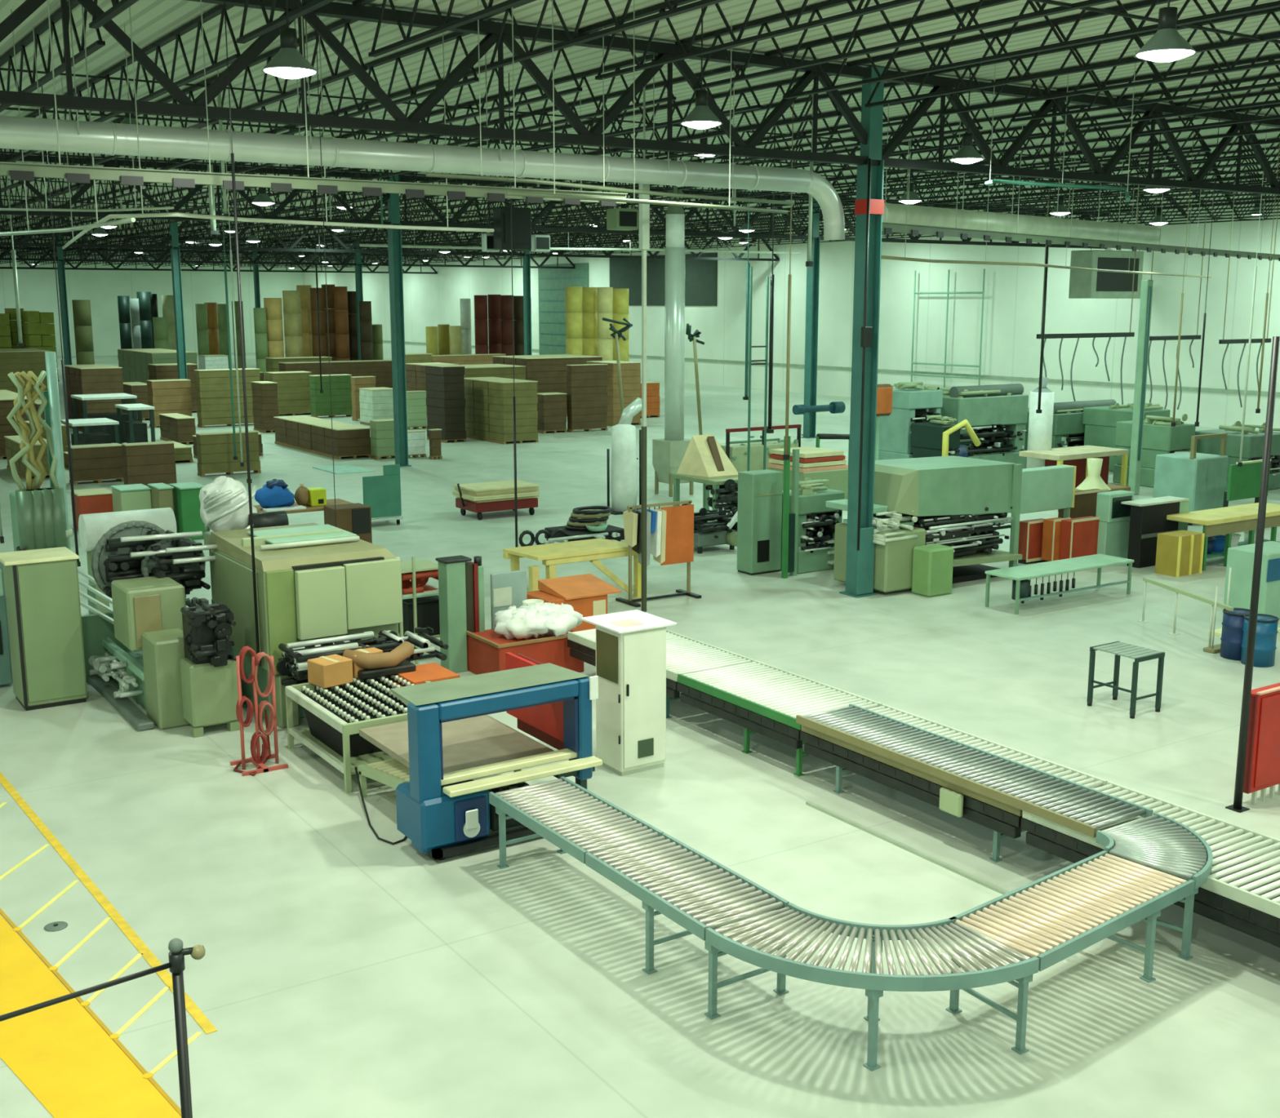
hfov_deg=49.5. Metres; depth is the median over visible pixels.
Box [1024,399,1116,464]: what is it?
press
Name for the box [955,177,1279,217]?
joist
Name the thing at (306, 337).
paper roll
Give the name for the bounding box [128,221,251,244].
joist
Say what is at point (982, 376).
trim
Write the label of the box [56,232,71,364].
steel column
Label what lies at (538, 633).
waste bin
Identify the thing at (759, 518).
tall cabinet
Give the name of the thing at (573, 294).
paper roll
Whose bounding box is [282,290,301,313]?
paper roll
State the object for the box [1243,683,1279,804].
panel
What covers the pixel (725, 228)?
lamp
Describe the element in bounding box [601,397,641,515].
collector
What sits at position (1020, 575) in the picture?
table
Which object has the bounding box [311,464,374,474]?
sheet
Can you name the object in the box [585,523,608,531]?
basin
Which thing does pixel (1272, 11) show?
joist
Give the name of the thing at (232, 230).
lamp
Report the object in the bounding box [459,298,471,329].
paper roll
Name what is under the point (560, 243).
joist
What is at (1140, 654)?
table
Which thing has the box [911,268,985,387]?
wall rack
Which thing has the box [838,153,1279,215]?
joist
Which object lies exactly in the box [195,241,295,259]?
joist
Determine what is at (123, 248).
joist
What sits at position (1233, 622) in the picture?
drum
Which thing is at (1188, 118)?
joist
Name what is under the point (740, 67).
joist
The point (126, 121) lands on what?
lamp
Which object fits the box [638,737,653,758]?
vent
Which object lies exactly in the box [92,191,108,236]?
lamp
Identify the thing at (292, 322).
paper roll
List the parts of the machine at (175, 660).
bright rod, case door, bright rod, bright rod, bright rod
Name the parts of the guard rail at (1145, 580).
post, post, rail, post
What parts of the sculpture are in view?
cap plate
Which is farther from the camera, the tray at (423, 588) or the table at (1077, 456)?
the table at (1077, 456)
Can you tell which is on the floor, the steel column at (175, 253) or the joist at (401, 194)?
the steel column at (175, 253)
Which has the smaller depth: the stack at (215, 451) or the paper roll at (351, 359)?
the stack at (215, 451)
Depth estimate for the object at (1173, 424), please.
34.63 m
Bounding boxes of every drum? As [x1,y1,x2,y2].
[1219,608,1249,661]
[1240,613,1279,667]
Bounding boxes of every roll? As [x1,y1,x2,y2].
[71,299,92,325]
[74,325,93,351]
[75,351,94,364]
[117,295,130,323]
[119,323,132,349]
[129,298,140,325]
[131,325,142,348]
[136,292,151,320]
[139,320,152,348]
[149,293,158,322]
[151,322,154,348]
[152,317,168,339]
[154,339,168,349]
[161,295,174,323]
[167,323,176,350]
[195,303,208,329]
[196,329,209,355]
[204,302,217,328]
[208,328,219,354]
[217,303,227,329]
[217,329,228,355]
[231,301,244,328]
[232,328,245,355]
[234,355,245,368]
[253,307,266,333]
[254,333,268,359]
[255,358,266,381]
[263,297,282,319]
[266,319,283,341]
[267,340,284,357]
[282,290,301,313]
[283,313,302,336]
[284,336,302,357]
[296,284,311,309]
[301,309,311,333]
[302,333,312,356]
[310,288,324,311]
[311,311,325,335]
[311,335,326,356]
[321,284,334,308]
[324,308,336,333]
[324,333,336,356]
[333,286,347,310]
[334,310,348,334]
[335,334,350,358]
[336,358,350,360]
[342,641,416,679]
[346,291,356,313]
[347,313,357,336]
[349,336,358,358]
[350,358,358,360]
[359,301,372,321]
[360,321,372,342]
[360,342,373,360]
[372,324,382,343]
[373,343,383,359]
[425,326,438,355]
[437,324,449,355]
[448,325,462,355]
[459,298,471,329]
[461,329,471,354]
[474,295,487,319]
[474,320,488,344]
[475,344,488,354]
[487,294,500,319]
[488,319,501,343]
[488,343,501,354]
[500,295,514,319]
[501,320,514,344]
[501,344,514,355]
[513,295,523,319]
[514,320,524,344]
[514,344,524,355]
[564,286,582,312]
[565,312,582,338]
[565,338,582,355]
[582,287,597,312]
[582,312,598,337]
[582,337,597,355]
[596,287,613,313]
[597,313,613,338]
[597,338,613,360]
[612,288,628,313]
[613,313,628,338]
[613,338,629,361]
[1026,376,1054,468]
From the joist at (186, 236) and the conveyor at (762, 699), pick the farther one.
the joist at (186, 236)
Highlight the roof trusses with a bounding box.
[0,0,1279,262]
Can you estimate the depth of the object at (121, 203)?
45.31 m
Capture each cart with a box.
[362,464,403,524]
[452,480,539,519]
[518,506,624,546]
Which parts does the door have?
rail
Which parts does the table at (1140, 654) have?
leg, leg, frame, leg, leg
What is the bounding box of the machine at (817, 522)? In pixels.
[780,477,844,573]
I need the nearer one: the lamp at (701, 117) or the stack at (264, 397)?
the lamp at (701, 117)
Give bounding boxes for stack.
[0,313,12,349]
[0,348,51,397]
[0,389,35,459]
[4,308,26,348]
[4,435,48,479]
[21,311,42,349]
[25,395,44,420]
[25,420,67,462]
[36,311,59,381]
[63,451,68,467]
[64,364,123,431]
[66,443,124,484]
[117,348,197,383]
[120,440,177,486]
[120,441,193,462]
[123,382,150,420]
[146,378,191,427]
[147,363,197,412]
[158,413,195,444]
[192,432,262,458]
[194,368,259,427]
[195,430,261,476]
[198,354,228,369]
[251,381,279,433]
[259,371,263,381]
[264,371,311,415]
[265,356,332,372]
[273,415,371,459]
[278,360,392,388]
[309,373,352,417]
[351,376,375,421]
[359,386,393,426]
[369,418,395,459]
[404,353,431,386]
[405,362,458,391]
[406,391,426,430]
[407,430,426,458]
[424,364,466,443]
[428,428,442,459]
[431,353,505,364]
[457,364,525,380]
[464,377,538,444]
[492,354,603,416]
[536,392,567,433]
[566,364,607,432]
[586,360,641,426]
[640,380,660,417]
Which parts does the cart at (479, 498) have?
handle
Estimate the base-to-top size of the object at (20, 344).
5.604 m
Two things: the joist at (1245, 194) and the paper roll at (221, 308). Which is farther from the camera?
the paper roll at (221, 308)
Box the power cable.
[355,767,406,844]
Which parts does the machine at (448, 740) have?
service door, frame, ring frame, exit plate, entry plate, panel, tag plate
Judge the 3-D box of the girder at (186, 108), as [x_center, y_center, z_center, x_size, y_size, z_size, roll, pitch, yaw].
[4.340,-7.939,24.984,74.053,1.650,0.220,-7,13,-33]
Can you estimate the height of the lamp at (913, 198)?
1.689 m
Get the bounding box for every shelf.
[298,728,394,774]
[826,499,914,528]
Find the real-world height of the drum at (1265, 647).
0.735 m
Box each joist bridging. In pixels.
[0,67,1277,197]
[0,151,1265,220]
[0,178,903,233]
[0,217,697,248]
[0,226,628,253]
[0,252,462,261]
[0,253,364,266]
[1,195,823,227]
[4,238,507,258]
[9,250,376,257]
[1029,0,1279,43]
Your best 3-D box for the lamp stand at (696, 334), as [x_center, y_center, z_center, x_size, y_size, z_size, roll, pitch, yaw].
[2.039,-5.850,48.562,1.020,4.747,0.600,-7,13,-33]
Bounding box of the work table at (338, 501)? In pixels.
[253,498,353,514]
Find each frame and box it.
[435,555,484,673]
[746,266,768,471]
[781,435,799,578]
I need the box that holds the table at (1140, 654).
[1087,641,1164,719]
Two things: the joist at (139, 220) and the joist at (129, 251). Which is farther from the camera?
the joist at (129, 251)
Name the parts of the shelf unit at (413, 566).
shelf, shelf, shelf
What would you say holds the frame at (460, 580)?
on the floor
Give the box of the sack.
[293,482,309,506]
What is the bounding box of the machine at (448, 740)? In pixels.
[359,652,602,860]
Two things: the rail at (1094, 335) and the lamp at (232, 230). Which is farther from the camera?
the lamp at (232, 230)
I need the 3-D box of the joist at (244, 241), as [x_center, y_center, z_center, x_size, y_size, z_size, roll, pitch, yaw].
[-31.022,-22.699,101.745,0.110,0.790,24.100,-7,13,-33]
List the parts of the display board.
leg, leg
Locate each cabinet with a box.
[0,546,87,711]
[0,561,13,685]
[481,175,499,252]
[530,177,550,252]
[580,609,676,776]
[737,469,782,575]
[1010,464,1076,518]
[1095,489,1133,559]
[1120,496,1189,568]
[1222,541,1279,619]
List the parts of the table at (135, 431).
leg, leg, leg, leg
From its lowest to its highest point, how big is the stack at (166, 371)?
2.414 m
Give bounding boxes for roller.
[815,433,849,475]
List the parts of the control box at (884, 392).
post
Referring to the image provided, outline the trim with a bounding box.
[382,340,1279,396]
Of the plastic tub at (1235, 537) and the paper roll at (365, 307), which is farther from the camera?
the paper roll at (365, 307)
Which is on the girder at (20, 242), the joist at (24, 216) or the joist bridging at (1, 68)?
the joist at (24, 216)
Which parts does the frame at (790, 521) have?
post, plate, post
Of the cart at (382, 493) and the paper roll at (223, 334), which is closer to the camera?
the cart at (382, 493)
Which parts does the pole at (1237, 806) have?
plate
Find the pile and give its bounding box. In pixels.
[377,662,460,707]
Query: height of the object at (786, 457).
7.201 m
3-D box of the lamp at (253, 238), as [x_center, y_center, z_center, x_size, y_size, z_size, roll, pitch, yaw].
[-16.388,-14.239,58.628,0.620,1.689,0.620,-7,13,-33]
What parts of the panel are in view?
leg, leg, door, leg, leg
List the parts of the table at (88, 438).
leg, leg, leg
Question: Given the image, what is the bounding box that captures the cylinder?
[78,507,177,613]
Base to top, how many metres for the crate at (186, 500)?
1.246 m
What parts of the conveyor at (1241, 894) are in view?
bearing plate, bearing plate, bearing plate, frame, rail, rail, bearing plate, bearing plate, bearing plate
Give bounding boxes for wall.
[0,260,304,356]
[303,202,1279,431]
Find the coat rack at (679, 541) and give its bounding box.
[615,500,701,607]
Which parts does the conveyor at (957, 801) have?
bearing plate, leg, bearing plate, bearing plate, bearing plate, bearing plate, frame, bearing plate, rail, bearing plate, bearing plate, rail, leg, bearing plate, support frame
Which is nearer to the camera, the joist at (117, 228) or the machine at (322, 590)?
the machine at (322, 590)
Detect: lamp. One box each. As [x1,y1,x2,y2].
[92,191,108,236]
[102,180,117,228]
[120,93,141,124]
[185,229,195,243]
[208,235,222,245]
[224,222,235,232]
[246,205,261,243]
[251,162,275,205]
[261,0,318,79]
[331,226,343,231]
[336,191,352,209]
[438,235,450,253]
[666,185,683,193]
[680,7,723,128]
[696,128,714,156]
[717,220,732,239]
[737,190,755,232]
[897,138,921,204]
[928,195,933,207]
[949,68,984,164]
[1049,156,1071,215]
[1133,0,1197,62]
[1142,132,1170,192]
[1148,173,1168,225]
[1248,201,1262,215]
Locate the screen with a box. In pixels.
[490,569,526,629]
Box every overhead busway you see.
[0,0,627,206]
[882,95,1279,261]
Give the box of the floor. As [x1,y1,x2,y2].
[0,351,1279,1117]
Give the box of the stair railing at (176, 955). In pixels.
[0,938,205,1117]
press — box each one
[878,381,968,460]
[939,383,1028,468]
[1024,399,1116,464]
[1082,403,1170,471]
[1112,413,1195,488]
[1195,421,1279,490]
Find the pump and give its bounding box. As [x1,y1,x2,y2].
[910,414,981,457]
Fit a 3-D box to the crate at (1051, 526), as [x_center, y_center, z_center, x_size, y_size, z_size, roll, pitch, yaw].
[8.803,-0.380,29.386,0.524,0.997,0.320,-7,13,-33]
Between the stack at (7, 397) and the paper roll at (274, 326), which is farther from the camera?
the paper roll at (274, 326)
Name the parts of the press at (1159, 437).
post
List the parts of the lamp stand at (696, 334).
stem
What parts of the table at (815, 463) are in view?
frame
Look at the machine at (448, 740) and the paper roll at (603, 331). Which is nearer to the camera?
the machine at (448, 740)
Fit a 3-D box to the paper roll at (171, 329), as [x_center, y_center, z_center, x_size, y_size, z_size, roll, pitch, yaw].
[-33.092,-15.661,98.072,1.054,1.963,1.054,-7,13,-33]
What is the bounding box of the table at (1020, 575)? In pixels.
[984,554,1133,614]
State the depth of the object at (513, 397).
26.59 m
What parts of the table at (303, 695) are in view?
leg, rail, rail, wheel rail, wheel rail, rail, leg, wheel rail, wheel rail, rail, wheel rail, wheel rail, wheel rail, wheel rail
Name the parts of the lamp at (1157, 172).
stem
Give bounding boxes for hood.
[845,464,918,516]
[875,455,1017,516]
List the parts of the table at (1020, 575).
leg, leg, leg, leg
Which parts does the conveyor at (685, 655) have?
frame, rail, leg, support frame, rail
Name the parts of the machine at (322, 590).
rail, panel, panel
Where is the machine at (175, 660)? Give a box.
[77,520,239,737]
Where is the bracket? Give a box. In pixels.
[792,401,845,414]
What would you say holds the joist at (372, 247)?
attached to the roof trusses
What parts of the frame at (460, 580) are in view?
green post, grey post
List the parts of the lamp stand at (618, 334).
stem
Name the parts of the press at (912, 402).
post, post, motor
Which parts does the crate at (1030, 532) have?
frame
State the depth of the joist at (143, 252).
121.84 m
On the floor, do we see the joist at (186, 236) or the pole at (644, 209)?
the pole at (644, 209)
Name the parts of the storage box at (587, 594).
lid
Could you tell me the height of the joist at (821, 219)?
0.790 m
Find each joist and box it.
[0,0,105,112]
[0,4,240,162]
[0,161,22,191]
[0,206,8,226]
[0,215,52,237]
[0,235,34,251]
[0,235,66,256]
[0,249,50,263]
[1,157,88,208]
[1,216,93,242]
[2,249,25,257]
[7,166,152,224]
[19,247,75,264]
[26,236,97,257]
[37,210,136,243]
[38,6,378,182]
[39,250,99,264]
[51,237,124,257]
[55,169,208,225]
[64,248,124,264]
[67,218,169,244]
[75,235,157,257]
[82,251,147,265]
[88,0,138,28]
[97,167,271,220]
[99,235,187,257]
[101,220,208,244]
[102,252,170,265]
[111,20,491,184]
[122,249,193,266]
[124,239,214,258]
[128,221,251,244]
[137,186,324,227]
[140,253,216,266]
[149,240,242,258]
[158,216,290,245]
[162,253,235,266]
[169,48,582,187]
[179,177,379,229]
[180,240,268,258]
[181,253,259,266]
[187,217,326,246]
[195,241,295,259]
[200,253,280,266]
[217,254,301,266]
[218,225,359,247]
[219,181,431,230]
[219,239,324,259]
[234,44,688,190]
[236,0,334,43]
[239,252,322,266]
[240,240,348,260]
[247,226,387,248]
[254,182,479,231]
[258,255,342,267]
[263,243,372,260]
[272,227,424,248]
[273,255,361,267]
[284,247,388,261]
[288,55,777,192]
[288,257,380,267]
[290,185,524,231]
[302,229,456,248]
[305,247,420,261]
[308,256,386,268]
[324,242,446,262]
[325,257,420,268]
[326,222,488,249]
[328,187,570,233]
[344,66,862,195]
[346,248,467,262]
[350,231,490,249]
[351,0,530,57]
[361,191,613,234]
[366,245,477,262]
[375,231,543,250]
[387,249,506,262]
[398,75,935,197]
[401,192,653,235]
[404,231,573,251]
[405,250,533,262]
[422,250,550,262]
[425,231,603,251]
[427,190,700,235]
[447,232,630,252]
[455,91,982,199]
[459,197,733,236]
[471,228,661,253]
[476,0,726,69]
[490,194,777,235]
[504,234,663,253]
[505,97,1045,201]
[534,200,806,236]
[534,235,706,253]
[542,235,732,253]
[551,98,1127,204]
[553,201,823,239]
[560,235,755,254]
[577,0,922,79]
[581,203,855,239]
[591,111,1159,205]
[612,206,855,240]
[632,116,1210,207]
[649,203,943,240]
[661,214,855,241]
[675,0,1118,89]
[682,124,1255,209]
[687,208,964,243]
[712,210,1017,244]
[720,131,1279,211]
[742,212,1032,244]
[752,137,1279,213]
[760,213,1071,244]
[764,0,1279,98]
[788,146,1279,214]
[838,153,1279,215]
[846,0,1279,107]
[885,162,1279,210]
[920,167,1279,212]
[921,7,1279,115]
[933,173,1279,214]
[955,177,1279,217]
[986,183,1279,218]
[991,31,1279,122]
[1014,191,1279,220]
[1046,195,1279,222]
[1056,53,1279,128]
[1077,195,1279,224]
[1095,199,1279,226]
[1116,72,1279,134]
[1174,88,1279,140]
[1225,103,1279,146]
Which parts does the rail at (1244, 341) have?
rail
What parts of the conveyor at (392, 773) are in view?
leg, rail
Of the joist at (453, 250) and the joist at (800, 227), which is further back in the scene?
the joist at (453, 250)
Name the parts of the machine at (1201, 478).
frame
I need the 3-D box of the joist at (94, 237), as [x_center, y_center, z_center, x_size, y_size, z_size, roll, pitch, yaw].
[-40.179,-21.591,95.788,0.110,0.790,24.100,-7,13,-33]
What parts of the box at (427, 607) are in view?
lid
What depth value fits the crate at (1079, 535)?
29.17 m
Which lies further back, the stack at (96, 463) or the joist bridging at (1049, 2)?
the stack at (96, 463)
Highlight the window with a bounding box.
[609,252,717,306]
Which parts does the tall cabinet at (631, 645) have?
door handle, door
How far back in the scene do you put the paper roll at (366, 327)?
94.43 m
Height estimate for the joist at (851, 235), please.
0.790 m
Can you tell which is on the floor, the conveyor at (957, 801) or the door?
the conveyor at (957, 801)
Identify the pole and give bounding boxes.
[639,57,649,612]
[1225,336,1279,813]
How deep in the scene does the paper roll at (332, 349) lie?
96.92 m
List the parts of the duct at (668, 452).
leg, leg, leg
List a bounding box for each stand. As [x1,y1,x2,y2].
[230,646,288,776]
[602,317,637,459]
[685,323,704,435]
[1057,457,1130,512]
[1203,567,1231,653]
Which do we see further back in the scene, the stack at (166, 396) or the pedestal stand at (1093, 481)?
the stack at (166, 396)
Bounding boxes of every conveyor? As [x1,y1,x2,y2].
[358,759,520,797]
[488,777,663,869]
[567,628,754,719]
[585,833,789,1019]
[676,660,882,776]
[705,902,1039,1071]
[795,703,1153,838]
[800,704,1107,862]
[949,850,1195,983]
[1021,782,1279,948]
[1096,813,1213,961]
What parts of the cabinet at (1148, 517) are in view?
panel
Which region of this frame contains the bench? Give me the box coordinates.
[1166,502,1279,570]
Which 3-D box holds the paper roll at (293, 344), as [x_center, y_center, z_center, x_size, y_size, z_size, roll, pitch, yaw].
[-24.102,-14.743,96.542,1.196,1.547,1.196,-7,13,-33]
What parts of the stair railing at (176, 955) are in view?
rail, post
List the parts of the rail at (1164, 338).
rail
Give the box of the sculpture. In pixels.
[6,370,68,551]
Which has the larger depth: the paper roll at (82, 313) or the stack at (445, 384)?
the paper roll at (82, 313)
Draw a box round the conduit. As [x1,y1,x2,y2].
[805,801,1008,894]
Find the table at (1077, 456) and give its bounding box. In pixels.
[1018,445,1128,488]
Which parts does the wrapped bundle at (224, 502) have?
motor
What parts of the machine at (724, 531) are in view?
leg, motor, white handle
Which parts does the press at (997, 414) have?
post, post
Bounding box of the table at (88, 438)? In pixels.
[60,417,119,445]
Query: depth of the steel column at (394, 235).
46.17 m
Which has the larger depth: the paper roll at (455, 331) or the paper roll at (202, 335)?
the paper roll at (202, 335)
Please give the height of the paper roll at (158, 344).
1.473 m
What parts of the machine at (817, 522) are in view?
post, post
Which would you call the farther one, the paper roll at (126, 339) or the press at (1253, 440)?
the paper roll at (126, 339)
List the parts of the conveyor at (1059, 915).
rail, rail, support frame, leg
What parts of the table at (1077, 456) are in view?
leg, leg, leg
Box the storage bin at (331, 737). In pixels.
[297,693,404,757]
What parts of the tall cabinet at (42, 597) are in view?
door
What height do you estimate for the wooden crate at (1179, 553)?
0.822 m
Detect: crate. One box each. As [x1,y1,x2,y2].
[69,488,113,530]
[110,484,151,511]
[147,483,173,511]
[168,482,206,540]
[306,487,326,506]
[1017,518,1043,564]
[1041,517,1071,562]
[1057,488,1108,519]
[1059,515,1099,559]
[1155,529,1204,577]
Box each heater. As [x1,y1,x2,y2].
[493,176,531,250]
[606,152,638,231]
[1068,203,1143,298]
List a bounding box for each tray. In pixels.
[401,569,439,597]
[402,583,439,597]
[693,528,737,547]
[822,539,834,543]
[827,560,834,564]
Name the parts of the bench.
leg, leg, leg, leg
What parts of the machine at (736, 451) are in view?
post, post, rail, post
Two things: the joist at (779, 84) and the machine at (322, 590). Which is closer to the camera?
the machine at (322, 590)
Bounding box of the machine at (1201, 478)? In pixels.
[1152,433,1228,525]
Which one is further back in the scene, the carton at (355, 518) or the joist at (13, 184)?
the joist at (13, 184)
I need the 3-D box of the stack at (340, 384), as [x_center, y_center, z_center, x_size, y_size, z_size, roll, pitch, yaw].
[-14.855,-7.847,66.725,1.881,2.020,0.692,-7,13,-33]
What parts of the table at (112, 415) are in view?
leg, leg, leg, leg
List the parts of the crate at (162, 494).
lid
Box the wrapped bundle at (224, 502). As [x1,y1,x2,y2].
[199,475,288,545]
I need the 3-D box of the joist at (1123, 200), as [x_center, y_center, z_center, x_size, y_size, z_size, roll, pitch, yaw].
[23.185,-13.336,51.423,0.110,0.790,24.100,-7,13,-33]
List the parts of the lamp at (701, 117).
stem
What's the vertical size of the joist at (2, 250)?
0.790 m
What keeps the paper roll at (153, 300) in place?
on the paper roll at (152, 322)
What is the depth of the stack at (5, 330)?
94.36 m
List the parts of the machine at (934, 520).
shadow plate, post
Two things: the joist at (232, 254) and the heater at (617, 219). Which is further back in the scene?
the joist at (232, 254)
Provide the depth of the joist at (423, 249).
109.03 m
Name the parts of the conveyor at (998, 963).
rail, rail, leg, support frame, leg, leg, support frame, leg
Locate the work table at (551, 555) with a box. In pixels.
[502,538,641,597]
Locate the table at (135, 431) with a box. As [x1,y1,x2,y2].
[115,403,155,444]
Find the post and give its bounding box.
[1128,280,1153,495]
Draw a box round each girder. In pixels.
[0,0,1279,195]
[0,153,1109,248]
[0,207,779,261]
[0,233,575,268]
[0,246,437,274]
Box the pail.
[522,599,543,605]
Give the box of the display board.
[1222,459,1271,507]
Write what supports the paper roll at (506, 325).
on the paper roll at (506, 349)
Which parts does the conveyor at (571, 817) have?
leg, support frame, rail, leg, rail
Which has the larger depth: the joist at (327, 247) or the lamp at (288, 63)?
the joist at (327, 247)
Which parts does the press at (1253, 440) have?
post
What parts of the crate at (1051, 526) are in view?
frame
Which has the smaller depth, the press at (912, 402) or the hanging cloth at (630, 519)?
the hanging cloth at (630, 519)
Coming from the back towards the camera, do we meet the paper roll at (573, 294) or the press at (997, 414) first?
the paper roll at (573, 294)
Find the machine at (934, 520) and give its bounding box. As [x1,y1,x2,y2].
[826,455,1022,597]
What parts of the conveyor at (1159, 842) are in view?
rail, support frame, rail, leg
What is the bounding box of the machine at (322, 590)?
[208,523,448,728]
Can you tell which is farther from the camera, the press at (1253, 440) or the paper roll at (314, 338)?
the paper roll at (314, 338)
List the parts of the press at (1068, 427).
post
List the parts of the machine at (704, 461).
leg, leg, leg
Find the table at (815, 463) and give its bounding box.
[767,446,848,499]
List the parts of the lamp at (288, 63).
stem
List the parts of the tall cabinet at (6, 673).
sign panel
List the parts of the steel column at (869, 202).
plate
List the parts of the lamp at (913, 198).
stem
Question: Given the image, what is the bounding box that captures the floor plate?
[44,921,67,932]
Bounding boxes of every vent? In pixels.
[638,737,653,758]
[757,539,769,562]
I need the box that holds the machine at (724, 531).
[681,503,737,553]
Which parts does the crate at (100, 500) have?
lid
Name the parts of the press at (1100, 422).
post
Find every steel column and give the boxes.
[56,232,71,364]
[169,219,187,379]
[252,243,260,307]
[355,242,363,360]
[386,174,411,466]
[522,249,531,355]
[800,197,820,438]
[839,66,884,598]
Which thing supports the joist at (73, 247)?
on the girder at (30, 267)
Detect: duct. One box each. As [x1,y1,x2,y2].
[0,0,844,239]
[652,151,693,497]
[882,132,1161,244]
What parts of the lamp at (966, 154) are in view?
stem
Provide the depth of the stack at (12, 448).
44.38 m
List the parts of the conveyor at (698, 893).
rail, leg, support frame, leg, rail, support frame, leg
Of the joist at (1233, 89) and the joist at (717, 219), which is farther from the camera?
the joist at (717, 219)
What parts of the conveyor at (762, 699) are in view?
frame, rail, leg, leg, rail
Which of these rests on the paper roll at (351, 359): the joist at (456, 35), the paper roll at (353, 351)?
the paper roll at (353, 351)
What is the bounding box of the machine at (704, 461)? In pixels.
[671,434,737,521]
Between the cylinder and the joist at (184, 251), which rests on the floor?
the cylinder
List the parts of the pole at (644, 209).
cord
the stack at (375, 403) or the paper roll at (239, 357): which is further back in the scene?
the paper roll at (239, 357)
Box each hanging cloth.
[622,510,637,547]
[631,508,641,554]
[637,509,651,566]
[646,507,656,533]
[649,506,662,557]
[653,506,666,564]
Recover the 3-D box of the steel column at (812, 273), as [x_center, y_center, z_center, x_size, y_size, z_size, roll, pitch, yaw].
[6.934,-9.688,55.922,0.520,9.590,0.520,-7,13,-33]
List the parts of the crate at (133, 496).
lid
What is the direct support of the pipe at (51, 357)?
on the floor
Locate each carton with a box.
[306,654,352,688]
[323,502,372,543]
[352,645,382,678]
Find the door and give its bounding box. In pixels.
[537,262,588,355]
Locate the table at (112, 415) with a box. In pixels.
[71,393,137,443]
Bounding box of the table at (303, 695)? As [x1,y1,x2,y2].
[284,675,431,793]
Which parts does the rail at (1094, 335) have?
rail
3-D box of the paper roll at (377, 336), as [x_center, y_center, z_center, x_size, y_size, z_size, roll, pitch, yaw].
[-18.275,-15.649,96.374,0.727,1.294,0.727,-7,13,-33]
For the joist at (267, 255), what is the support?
on the girder at (30, 267)
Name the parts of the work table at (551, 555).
leg, leg, leg, leg, panel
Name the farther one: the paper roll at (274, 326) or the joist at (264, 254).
the joist at (264, 254)
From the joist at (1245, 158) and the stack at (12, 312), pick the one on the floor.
the stack at (12, 312)
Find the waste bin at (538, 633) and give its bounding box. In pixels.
[466,602,583,675]
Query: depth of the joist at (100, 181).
49.06 m
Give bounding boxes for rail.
[1035,189,1139,404]
[1137,577,1233,648]
[1147,190,1208,409]
[1218,195,1279,407]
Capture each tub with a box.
[302,707,382,757]
[1206,537,1215,554]
[1210,535,1226,552]
[1221,533,1240,547]
[1244,529,1256,545]
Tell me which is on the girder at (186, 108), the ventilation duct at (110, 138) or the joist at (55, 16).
the joist at (55, 16)
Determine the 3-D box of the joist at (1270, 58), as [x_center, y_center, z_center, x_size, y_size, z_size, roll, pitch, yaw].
[14.891,-7.024,17.497,0.110,0.790,24.100,-7,13,-33]
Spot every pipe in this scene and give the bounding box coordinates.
[0,5,135,235]
[0,24,173,211]
[44,351,72,550]
[61,0,493,248]
[359,211,800,254]
[425,0,794,204]
[505,0,787,213]
[880,108,1210,278]
[984,51,1136,202]
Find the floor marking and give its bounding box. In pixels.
[0,772,217,1117]
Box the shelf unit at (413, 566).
[395,556,439,664]
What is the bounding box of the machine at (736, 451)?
[719,424,803,493]
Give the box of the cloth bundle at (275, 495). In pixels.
[254,479,306,511]
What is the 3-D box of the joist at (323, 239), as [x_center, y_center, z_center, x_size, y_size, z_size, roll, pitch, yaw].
[-27.970,-23.068,103.730,0.110,0.790,24.100,-7,13,-33]
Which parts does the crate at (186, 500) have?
lid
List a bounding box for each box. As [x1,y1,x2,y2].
[398,595,439,635]
[526,573,622,631]
[875,383,892,460]

